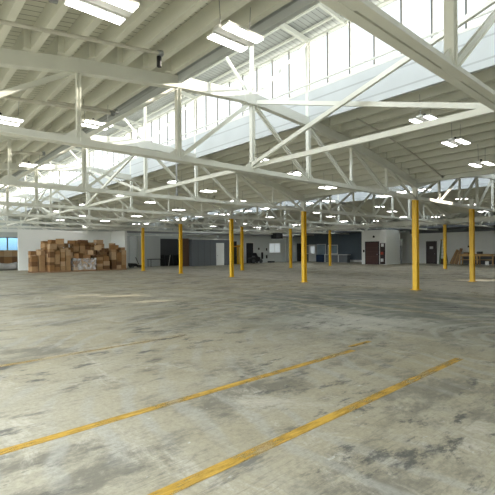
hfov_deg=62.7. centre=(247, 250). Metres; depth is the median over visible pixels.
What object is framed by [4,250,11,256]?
carton
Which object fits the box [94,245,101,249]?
carton
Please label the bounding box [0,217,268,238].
wall
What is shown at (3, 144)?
joist
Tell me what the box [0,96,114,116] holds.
pipe
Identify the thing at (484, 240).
wall
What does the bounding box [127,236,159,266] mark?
wall
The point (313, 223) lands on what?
roof truss
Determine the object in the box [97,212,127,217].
joist
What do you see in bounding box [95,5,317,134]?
skylight purlin
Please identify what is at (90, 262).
carton
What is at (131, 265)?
machine
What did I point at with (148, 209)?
joist
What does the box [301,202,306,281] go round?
steel column
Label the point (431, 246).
door
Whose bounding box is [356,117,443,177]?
conduit
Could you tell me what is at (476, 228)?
trim
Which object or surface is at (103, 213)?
joist
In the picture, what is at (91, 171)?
brace
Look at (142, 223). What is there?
steel column
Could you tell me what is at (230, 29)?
ceiling light
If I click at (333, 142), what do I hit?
joist
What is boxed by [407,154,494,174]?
joist
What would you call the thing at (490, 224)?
trim
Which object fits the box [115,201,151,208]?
joist
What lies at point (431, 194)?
joist
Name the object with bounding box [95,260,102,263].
carton
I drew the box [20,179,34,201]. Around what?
window
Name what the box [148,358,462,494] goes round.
floor marking
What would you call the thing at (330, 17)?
skylight purlin
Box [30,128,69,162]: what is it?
joist
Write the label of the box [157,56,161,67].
holder
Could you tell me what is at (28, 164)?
ceiling light
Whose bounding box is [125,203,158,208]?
joist
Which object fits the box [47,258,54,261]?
carton
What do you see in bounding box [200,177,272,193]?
joist
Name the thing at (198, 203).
joist
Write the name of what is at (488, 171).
beam
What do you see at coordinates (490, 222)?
wall
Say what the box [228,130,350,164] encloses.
joist
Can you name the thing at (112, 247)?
carton
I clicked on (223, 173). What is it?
strut
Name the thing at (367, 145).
joist
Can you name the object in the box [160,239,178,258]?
wall
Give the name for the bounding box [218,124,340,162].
joist
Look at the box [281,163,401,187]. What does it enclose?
joist
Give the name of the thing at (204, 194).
joist
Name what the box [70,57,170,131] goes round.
joist
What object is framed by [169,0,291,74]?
joist
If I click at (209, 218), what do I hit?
roof truss
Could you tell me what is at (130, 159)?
brace
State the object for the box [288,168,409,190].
joist
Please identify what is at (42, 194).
brace
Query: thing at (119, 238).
wall
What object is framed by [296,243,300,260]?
door
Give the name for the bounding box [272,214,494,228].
joist
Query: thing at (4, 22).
conduit
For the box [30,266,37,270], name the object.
carton
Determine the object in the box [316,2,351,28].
rafter
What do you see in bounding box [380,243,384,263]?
wall shelf
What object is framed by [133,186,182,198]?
joist
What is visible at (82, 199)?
joist
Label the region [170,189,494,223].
joist
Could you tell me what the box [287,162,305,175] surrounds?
ceiling light
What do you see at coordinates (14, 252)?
carton
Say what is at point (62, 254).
carton
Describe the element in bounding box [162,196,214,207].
joist
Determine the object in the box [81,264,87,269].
carton
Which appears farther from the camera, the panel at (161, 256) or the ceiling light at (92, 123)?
the panel at (161, 256)
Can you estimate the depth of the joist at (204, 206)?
24.86 m
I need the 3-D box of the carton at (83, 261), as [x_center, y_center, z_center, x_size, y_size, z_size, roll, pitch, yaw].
[-12.581,0.861,31.118,0.496,0.419,0.670,0,0,-43]
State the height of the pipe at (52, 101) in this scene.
0.181 m
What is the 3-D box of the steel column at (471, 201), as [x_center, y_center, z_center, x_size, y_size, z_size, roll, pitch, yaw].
[10.177,-0.451,18.431,0.340,3.740,0.280,0,0,-41]
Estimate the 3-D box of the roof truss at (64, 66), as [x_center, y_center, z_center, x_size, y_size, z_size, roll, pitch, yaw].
[0.105,-3.828,9.607,16.095,4.025,0.200,0,0,-41]
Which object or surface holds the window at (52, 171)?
in the wall at (23, 224)
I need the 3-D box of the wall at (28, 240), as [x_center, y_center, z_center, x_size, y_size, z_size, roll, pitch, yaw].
[-19.265,-0.026,32.630,17.400,3.360,0.200,0,0,-41]
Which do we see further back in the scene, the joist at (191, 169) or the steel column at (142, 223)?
the steel column at (142, 223)
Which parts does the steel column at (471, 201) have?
plate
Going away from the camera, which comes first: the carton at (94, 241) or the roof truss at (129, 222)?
the carton at (94, 241)
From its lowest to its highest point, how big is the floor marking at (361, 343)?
0.003 m
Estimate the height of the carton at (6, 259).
0.553 m
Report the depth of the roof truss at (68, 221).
36.08 m
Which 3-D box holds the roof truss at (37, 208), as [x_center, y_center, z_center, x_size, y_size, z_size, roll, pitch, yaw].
[-17.549,-3.687,29.704,16.095,4.025,0.200,0,0,-41]
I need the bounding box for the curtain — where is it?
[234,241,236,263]
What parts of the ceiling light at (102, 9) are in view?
lamp panel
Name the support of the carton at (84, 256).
on the carton at (83, 261)
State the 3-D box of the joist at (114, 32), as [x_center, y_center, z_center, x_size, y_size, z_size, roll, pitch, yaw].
[-0.928,-3.468,5.136,0.100,0.310,5.690,0,0,-41]
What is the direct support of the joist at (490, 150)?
attached to the ceiling
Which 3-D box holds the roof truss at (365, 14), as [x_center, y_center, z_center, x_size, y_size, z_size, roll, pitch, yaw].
[3.636,-3.857,5.588,16.095,4.025,0.200,0,0,-41]
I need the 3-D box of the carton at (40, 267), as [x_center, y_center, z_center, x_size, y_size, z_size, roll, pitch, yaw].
[-15.102,1.301,29.824,0.402,0.419,0.470,0,0,-43]
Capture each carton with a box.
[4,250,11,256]
[4,257,11,262]
[12,250,17,256]
[12,257,17,262]
[28,251,35,254]
[30,262,37,266]
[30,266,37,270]
[37,251,44,254]
[38,255,44,259]
[38,259,44,264]
[38,265,45,270]
[47,244,56,248]
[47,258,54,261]
[48,252,54,257]
[48,265,54,270]
[55,254,59,259]
[56,239,63,243]
[60,252,64,257]
[65,255,70,260]
[67,240,75,243]
[72,246,78,251]
[74,253,82,258]
[78,240,87,242]
[78,259,87,263]
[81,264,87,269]
[83,255,90,258]
[88,250,95,254]
[88,260,94,264]
[93,240,102,243]
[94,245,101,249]
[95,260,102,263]
[100,248,108,251]
[103,256,108,260]
[103,261,109,265]
[110,245,118,249]
[116,256,120,261]
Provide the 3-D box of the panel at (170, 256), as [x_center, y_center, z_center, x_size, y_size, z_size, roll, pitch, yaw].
[-7.780,1.006,41.203,0.420,1.117,0.192,0,0,-41]
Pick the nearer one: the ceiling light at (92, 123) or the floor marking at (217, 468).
the floor marking at (217, 468)
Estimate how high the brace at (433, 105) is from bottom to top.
1.582 m
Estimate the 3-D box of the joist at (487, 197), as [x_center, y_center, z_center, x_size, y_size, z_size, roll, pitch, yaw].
[7.696,-3.287,33.276,0.100,0.310,49.350,0,0,-41]
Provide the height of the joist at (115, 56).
0.310 m
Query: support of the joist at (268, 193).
attached to the ceiling
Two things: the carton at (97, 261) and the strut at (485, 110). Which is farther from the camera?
the carton at (97, 261)
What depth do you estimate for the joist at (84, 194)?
26.34 m
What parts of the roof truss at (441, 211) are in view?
skylight post, skylight post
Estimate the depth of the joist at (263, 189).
20.10 m
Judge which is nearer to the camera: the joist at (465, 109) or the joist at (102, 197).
the joist at (465, 109)
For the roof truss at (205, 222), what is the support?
on the steel column at (241, 221)
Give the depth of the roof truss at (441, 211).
23.57 m
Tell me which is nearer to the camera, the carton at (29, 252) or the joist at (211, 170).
the joist at (211, 170)
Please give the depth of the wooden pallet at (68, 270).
29.71 m
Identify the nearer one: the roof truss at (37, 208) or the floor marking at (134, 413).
the floor marking at (134, 413)
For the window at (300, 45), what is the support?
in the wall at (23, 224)
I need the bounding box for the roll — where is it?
[0,262,17,269]
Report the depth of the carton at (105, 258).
32.16 m
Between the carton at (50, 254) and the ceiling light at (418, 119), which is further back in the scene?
the carton at (50, 254)
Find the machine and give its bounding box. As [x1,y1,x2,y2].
[128,257,141,267]
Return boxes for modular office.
[178,239,228,265]
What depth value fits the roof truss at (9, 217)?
39.88 m
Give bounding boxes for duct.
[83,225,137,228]
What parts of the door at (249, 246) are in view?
frame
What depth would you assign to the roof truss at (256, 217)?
28.24 m
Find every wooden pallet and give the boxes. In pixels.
[46,270,70,272]
[71,270,95,271]
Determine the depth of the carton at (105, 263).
32.17 m
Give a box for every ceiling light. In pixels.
[0,97,23,125]
[19,149,42,167]
[64,0,139,24]
[81,99,113,129]
[167,169,181,182]
[200,181,216,192]
[206,0,263,51]
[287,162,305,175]
[318,180,334,188]
[409,94,437,123]
[441,123,470,146]
[468,157,494,166]
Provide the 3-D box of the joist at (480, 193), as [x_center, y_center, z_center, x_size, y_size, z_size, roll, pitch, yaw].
[6.943,-3.455,32.616,0.100,0.310,49.350,0,0,-41]
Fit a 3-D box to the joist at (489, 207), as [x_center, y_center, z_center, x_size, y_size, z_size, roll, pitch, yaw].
[9.202,-2.868,34.596,0.100,0.310,49.350,0,0,-41]
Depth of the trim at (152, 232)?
42.61 m
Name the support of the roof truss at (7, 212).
on the steel column at (180, 218)
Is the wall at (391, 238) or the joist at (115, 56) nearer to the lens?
the joist at (115, 56)
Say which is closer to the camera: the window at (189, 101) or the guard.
the window at (189, 101)
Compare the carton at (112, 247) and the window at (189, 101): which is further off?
the carton at (112, 247)
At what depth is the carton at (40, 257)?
29.64 m
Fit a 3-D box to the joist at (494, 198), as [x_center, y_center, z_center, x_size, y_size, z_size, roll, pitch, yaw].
[8.072,-3.203,33.606,0.100,0.310,49.350,0,0,-41]
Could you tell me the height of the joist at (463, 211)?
0.310 m
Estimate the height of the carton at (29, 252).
0.283 m
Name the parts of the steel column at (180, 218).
plate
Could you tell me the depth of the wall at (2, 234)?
38.33 m
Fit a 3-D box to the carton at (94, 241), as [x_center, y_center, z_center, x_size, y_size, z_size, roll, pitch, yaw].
[-12.272,-0.704,33.453,0.450,0.303,0.604,0,0,34]
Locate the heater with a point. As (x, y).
(275, 235)
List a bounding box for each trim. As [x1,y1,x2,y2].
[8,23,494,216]
[12,0,318,176]
[127,231,300,236]
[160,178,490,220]
[292,223,494,234]
[410,227,494,233]
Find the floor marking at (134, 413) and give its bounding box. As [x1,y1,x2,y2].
[0,350,354,454]
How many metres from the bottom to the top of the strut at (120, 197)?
0.100 m
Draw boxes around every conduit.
[0,19,163,56]
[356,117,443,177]
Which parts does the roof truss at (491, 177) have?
skylight post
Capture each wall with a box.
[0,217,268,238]
[0,229,110,270]
[0,232,17,236]
[111,231,126,267]
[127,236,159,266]
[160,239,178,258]
[218,235,300,262]
[283,222,494,233]
[307,231,494,264]
[362,229,399,264]
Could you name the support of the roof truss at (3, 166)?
on the steel column at (231, 224)
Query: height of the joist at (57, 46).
0.310 m
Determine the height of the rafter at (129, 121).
0.270 m
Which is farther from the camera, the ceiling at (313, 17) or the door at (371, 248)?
the door at (371, 248)
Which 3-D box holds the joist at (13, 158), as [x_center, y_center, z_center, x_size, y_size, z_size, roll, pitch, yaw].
[-10.846,-3.514,17.788,0.100,0.310,5.690,0,0,-41]
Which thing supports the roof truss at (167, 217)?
attached to the ceiling
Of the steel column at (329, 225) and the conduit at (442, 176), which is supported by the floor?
the steel column at (329, 225)
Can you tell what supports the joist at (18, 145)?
attached to the ceiling at (31, 10)
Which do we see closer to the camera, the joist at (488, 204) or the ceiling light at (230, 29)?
the ceiling light at (230, 29)
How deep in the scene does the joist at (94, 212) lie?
32.01 m
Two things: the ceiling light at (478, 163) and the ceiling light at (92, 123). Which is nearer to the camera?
the ceiling light at (92, 123)
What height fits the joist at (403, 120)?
0.310 m
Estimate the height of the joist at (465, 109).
0.310 m
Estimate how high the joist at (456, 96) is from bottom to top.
0.310 m
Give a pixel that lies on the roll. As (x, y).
(3, 266)
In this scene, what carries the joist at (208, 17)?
attached to the ceiling at (31, 10)
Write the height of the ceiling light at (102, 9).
0.536 m
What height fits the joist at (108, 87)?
0.310 m
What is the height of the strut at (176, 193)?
1.388 m
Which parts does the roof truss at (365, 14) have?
gusset plate, skylight post, gusset plate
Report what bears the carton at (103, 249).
on the carton
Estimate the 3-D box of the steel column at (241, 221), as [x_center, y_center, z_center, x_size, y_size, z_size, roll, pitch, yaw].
[-0.415,-0.367,30.489,0.340,3.740,0.280,0,0,-41]
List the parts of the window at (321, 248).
glass pane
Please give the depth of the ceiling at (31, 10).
6.71 m
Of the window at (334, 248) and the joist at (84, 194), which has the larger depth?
the window at (334, 248)
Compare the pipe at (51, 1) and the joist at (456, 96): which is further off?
the joist at (456, 96)
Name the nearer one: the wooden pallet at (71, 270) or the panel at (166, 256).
the wooden pallet at (71, 270)
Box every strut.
[50,209,77,215]
[87,196,133,206]
[145,170,237,192]
[175,163,177,195]
[253,106,494,168]
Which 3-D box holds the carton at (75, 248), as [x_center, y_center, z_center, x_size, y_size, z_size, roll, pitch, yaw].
[-13.415,-0.092,31.707,0.404,0.419,0.470,0,0,-41]
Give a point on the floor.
(78, 349)
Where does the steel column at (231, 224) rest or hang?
on the floor
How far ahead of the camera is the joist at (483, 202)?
31.55 m
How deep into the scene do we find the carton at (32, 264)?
29.39 m
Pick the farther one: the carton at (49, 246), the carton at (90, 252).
the carton at (90, 252)
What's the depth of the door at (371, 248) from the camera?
40.43 m
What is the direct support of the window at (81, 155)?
in the wall at (23, 224)
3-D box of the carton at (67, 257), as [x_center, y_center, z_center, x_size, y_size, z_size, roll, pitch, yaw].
[-13.451,0.588,30.366,0.326,0.419,0.520,0,0,-42]
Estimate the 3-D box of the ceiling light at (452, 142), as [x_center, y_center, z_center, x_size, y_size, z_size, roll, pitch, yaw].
[5.296,-2.984,10.328,0.660,0.536,0.486,0,0,-41]
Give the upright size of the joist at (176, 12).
0.310 m
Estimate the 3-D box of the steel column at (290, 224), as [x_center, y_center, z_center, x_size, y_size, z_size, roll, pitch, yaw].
[3.604,-0.399,34.020,0.340,3.740,0.280,0,0,-41]
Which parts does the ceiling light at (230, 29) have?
lamp panel, lamp panel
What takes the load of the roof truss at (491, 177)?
on the steel column at (471, 201)
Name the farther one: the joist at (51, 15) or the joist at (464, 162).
the joist at (464, 162)
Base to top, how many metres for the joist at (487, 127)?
0.310 m
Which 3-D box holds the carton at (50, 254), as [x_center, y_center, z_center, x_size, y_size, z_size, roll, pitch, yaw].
[-14.313,0.315,29.628,0.316,0.419,0.520,0,0,-42]
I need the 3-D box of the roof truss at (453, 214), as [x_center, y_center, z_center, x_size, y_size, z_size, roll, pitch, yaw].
[20.675,-3.993,34.799,16.095,4.025,0.200,0,0,-41]
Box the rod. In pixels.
[47,9,493,189]
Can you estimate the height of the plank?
1.550 m
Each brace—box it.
[24,190,46,220]
[85,156,133,205]
[90,170,142,190]
[252,0,494,165]
[257,100,484,108]
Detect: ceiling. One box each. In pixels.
[0,0,212,173]
[0,0,396,192]
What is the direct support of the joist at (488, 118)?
attached to the ceiling
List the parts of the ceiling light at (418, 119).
lamp panel, lamp panel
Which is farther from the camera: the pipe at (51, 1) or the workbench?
the workbench
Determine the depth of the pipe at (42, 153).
12.21 m
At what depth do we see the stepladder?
38.98 m
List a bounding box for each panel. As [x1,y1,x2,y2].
[160,255,164,265]
[165,255,168,265]
[169,255,172,265]
[173,255,176,265]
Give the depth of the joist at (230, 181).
19.24 m
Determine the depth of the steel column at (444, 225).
30.00 m
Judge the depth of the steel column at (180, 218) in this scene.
26.94 m
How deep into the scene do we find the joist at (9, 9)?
5.34 m
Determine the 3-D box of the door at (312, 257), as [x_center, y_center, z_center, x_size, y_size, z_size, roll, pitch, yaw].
[8.408,0.343,52.810,0.090,2.180,1.210,0,0,-41]
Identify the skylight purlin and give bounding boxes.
[4,13,339,192]
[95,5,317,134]
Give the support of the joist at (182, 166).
attached to the ceiling
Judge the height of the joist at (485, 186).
0.310 m
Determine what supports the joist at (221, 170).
attached to the ceiling
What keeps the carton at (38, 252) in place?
on the carton at (40, 257)
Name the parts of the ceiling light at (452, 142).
lamp panel, lamp panel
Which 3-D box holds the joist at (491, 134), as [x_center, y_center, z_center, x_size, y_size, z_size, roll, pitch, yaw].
[6.256,-3.188,11.445,0.100,0.310,5.690,0,0,-41]
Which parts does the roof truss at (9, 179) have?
gusset plate, skylight post, gusset plate, ridge plate, king post, skylight post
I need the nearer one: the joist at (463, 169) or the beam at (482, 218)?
the joist at (463, 169)
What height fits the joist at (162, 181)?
0.310 m
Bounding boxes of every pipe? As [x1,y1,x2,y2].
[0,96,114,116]
[0,151,44,155]
[47,100,118,113]
[48,0,57,3]
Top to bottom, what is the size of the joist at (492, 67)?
0.310 m
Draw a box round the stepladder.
[439,240,447,263]
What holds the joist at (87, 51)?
attached to the ceiling at (31, 10)
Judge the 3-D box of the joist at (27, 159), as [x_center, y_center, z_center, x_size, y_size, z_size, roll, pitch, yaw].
[-10.471,-3.579,18.118,0.100,0.310,5.690,0,0,-41]
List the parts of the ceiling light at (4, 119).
lamp panel, lamp panel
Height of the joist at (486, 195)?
0.310 m
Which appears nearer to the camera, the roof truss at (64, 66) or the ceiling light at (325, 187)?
the roof truss at (64, 66)
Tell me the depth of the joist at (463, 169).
13.68 m
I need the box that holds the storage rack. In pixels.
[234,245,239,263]
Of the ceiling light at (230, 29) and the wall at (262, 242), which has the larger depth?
the wall at (262, 242)
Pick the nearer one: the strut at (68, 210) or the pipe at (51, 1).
the pipe at (51, 1)
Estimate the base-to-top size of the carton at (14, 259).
0.553 m
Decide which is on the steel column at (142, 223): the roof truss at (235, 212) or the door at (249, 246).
the roof truss at (235, 212)
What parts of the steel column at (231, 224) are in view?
plate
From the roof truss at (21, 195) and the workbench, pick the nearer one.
the roof truss at (21, 195)
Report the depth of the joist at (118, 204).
27.86 m
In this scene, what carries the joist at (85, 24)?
attached to the ceiling at (31, 10)
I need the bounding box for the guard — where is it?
[400,239,401,263]
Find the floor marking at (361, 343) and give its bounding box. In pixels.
[348,341,371,346]
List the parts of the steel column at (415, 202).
plate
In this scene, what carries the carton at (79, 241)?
on the carton
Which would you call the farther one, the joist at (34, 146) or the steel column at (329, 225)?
the steel column at (329, 225)
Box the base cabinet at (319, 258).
[316,255,323,261]
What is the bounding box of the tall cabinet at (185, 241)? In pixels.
[182,238,188,265]
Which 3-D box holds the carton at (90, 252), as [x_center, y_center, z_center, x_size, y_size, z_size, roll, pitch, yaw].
[-12.253,0.171,32.000,0.450,0.353,0.454,0,0,3]
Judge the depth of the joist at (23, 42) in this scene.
6.57 m
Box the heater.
[271,233,293,238]
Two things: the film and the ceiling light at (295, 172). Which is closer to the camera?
the ceiling light at (295, 172)
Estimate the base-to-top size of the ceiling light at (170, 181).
0.536 m
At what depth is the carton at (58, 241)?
30.14 m
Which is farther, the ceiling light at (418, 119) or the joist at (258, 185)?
the joist at (258, 185)
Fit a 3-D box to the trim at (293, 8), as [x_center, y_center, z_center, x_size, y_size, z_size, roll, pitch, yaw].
[-9.818,-3.732,17.828,0.080,0.820,49.450,0,0,-41]
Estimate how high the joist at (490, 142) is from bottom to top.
0.310 m
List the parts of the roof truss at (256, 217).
skylight post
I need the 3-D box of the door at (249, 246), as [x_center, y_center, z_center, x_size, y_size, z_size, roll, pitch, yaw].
[0.268,0.283,47.597,1.260,2.430,0.090,0,0,-41]
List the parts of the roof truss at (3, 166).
skylight post, king post, ridge plate, skylight post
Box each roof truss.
[0,23,416,198]
[0,91,304,210]
[0,125,231,217]
[0,148,180,222]
[0,171,141,226]
[0,176,113,229]
[0,187,87,230]
[0,192,71,230]
[72,222,197,236]
[94,217,221,235]
[114,212,252,233]
[143,209,287,231]
[181,201,329,229]
[232,194,382,226]
[253,223,333,235]
[288,221,369,233]
[304,185,450,223]
[318,0,494,110]
[330,219,410,231]
[383,214,456,230]
[417,174,494,212]
[450,212,494,227]
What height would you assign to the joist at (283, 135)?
0.310 m
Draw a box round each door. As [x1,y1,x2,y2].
[245,242,253,262]
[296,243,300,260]
[308,244,315,260]
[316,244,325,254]
[365,241,378,264]
[426,241,436,263]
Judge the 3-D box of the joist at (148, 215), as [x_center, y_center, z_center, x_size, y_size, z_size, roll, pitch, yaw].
[-6.361,-2.624,28.843,0.100,0.310,5.690,0,0,-41]
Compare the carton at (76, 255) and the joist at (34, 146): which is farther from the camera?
the carton at (76, 255)
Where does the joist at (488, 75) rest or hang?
attached to the ceiling
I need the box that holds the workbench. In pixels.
[458,254,494,264]
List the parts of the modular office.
door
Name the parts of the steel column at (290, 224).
plate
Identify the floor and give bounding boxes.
[0,261,494,494]
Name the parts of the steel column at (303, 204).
plate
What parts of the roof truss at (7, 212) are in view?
skylight post, skylight post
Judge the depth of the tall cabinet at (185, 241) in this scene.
39.12 m
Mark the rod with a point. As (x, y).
(491, 10)
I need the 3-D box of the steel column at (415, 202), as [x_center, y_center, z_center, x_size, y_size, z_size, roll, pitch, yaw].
[6.158,-0.419,14.900,0.340,3.740,0.280,0,0,-41]
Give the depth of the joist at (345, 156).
14.60 m
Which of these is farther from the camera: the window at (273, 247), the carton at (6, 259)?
the window at (273, 247)
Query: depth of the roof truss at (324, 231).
45.52 m
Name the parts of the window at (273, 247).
glass pane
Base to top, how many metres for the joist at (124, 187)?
0.310 m
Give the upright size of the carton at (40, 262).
0.419 m
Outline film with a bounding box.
[71,258,95,269]
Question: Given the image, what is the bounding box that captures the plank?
[455,248,462,263]
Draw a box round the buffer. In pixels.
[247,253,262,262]
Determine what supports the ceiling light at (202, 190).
hanging from the joist at (221, 170)
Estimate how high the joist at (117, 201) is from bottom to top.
0.310 m
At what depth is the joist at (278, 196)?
20.66 m
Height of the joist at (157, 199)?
0.310 m
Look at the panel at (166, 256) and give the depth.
40.82 m
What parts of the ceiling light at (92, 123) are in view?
lamp panel, lamp panel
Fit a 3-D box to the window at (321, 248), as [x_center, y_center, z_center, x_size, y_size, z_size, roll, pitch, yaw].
[9.364,0.310,51.721,0.090,2.230,1.460,0,0,-41]
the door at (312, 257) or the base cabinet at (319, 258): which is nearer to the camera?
the base cabinet at (319, 258)
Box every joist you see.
[0,0,25,47]
[0,29,30,90]
[0,35,64,123]
[0,126,23,150]
[0,155,15,173]
[0,156,29,177]
[1,126,43,162]
[14,41,94,127]
[16,127,62,163]
[29,0,69,52]
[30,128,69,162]
[33,47,122,130]
[52,52,147,132]
[63,3,111,56]
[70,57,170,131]
[72,193,93,200]
[80,195,101,201]
[85,211,104,214]
[90,196,108,202]
[91,212,112,216]
[93,0,165,61]
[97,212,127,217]
[101,199,136,206]
[104,175,143,188]
[108,199,143,207]
[110,177,156,190]
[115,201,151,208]
[121,0,208,66]
[123,180,165,191]
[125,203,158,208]
[128,208,154,213]
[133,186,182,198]
[139,188,191,200]
[141,210,179,217]
[146,0,250,70]
[147,190,199,201]
[148,155,216,178]
[154,193,207,205]
[156,159,227,181]
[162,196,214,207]
[166,168,220,183]
[167,187,494,223]
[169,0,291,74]
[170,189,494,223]
[170,199,222,209]
[173,191,494,224]
[175,204,226,211]
[176,193,494,225]
[182,170,223,180]
[182,196,494,226]
[184,198,494,226]
[185,174,235,187]
[191,176,264,191]
[193,186,490,219]
[193,206,494,230]
[194,200,494,227]
[196,208,494,230]
[199,203,494,227]
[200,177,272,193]
[208,118,329,159]
[208,183,281,196]
[215,184,289,199]
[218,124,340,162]
[223,190,296,200]
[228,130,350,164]
[229,194,289,205]
[240,136,360,165]
[258,147,378,176]
[259,142,369,169]
[265,152,386,179]
[266,212,494,228]
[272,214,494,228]
[273,157,394,183]
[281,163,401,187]
[281,221,493,232]
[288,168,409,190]
[296,174,415,194]
[323,67,493,119]
[328,67,494,126]
[339,80,494,132]
[349,98,479,137]
[361,109,472,136]
[368,113,494,148]
[376,122,494,153]
[384,130,494,158]
[394,138,494,163]
[400,146,494,169]
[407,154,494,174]
[414,162,494,179]
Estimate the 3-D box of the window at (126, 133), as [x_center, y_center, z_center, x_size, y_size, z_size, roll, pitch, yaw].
[-7.205,-4.862,20.995,0.100,1.400,5.366,0,0,-41]
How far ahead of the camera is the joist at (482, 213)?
43.54 m
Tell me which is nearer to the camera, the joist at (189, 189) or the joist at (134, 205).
the joist at (189, 189)
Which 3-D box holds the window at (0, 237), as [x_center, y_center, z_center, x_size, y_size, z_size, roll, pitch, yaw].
[-22.622,-0.159,38.314,5.460,2.180,0.130,0,0,-41]
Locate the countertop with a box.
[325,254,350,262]
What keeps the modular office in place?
on the floor
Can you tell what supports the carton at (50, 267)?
on the wooden pallet
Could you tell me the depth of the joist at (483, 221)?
47.54 m
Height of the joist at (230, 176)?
0.310 m
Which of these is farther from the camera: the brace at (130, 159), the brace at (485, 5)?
the brace at (130, 159)
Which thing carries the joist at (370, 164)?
attached to the ceiling
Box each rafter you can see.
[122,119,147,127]
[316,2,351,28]
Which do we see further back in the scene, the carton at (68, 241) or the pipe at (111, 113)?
the carton at (68, 241)
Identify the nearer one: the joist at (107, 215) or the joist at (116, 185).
the joist at (116, 185)
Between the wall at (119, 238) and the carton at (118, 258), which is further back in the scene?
the wall at (119, 238)
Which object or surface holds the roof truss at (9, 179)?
on the steel column at (303, 204)
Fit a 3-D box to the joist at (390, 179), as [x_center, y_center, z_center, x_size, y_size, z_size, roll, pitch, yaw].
[4.157,-2.708,16.719,0.100,0.310,5.690,0,0,-41]
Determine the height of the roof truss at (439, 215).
4.025 m
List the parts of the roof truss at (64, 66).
gusset plate, skylight post, gusset plate, ridge plate, king post, skylight post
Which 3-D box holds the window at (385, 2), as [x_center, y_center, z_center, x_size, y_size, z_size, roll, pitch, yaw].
[3.387,-4.947,8.938,0.100,1.400,5.366,0,0,-41]
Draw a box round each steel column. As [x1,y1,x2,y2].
[140,222,144,270]
[178,217,182,273]
[228,211,234,276]
[239,220,243,269]
[288,223,292,267]
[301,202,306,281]
[328,225,330,265]
[410,188,420,289]
[443,218,446,268]
[468,199,476,281]
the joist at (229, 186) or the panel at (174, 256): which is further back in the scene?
the panel at (174, 256)
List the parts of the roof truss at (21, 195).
ridge plate, skylight post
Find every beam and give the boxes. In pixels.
[72,168,494,227]
[199,216,494,236]
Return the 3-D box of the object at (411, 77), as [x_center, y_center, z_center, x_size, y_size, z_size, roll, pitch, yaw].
[-6.767,-3.756,20.507,0.080,0.820,49.450,0,0,-41]
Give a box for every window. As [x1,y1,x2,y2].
[0,237,17,249]
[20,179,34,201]
[38,171,56,193]
[59,155,81,183]
[88,132,128,175]
[130,99,194,159]
[195,42,306,135]
[269,243,280,252]
[308,0,482,91]
[328,245,337,253]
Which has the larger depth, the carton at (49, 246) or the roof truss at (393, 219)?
the roof truss at (393, 219)

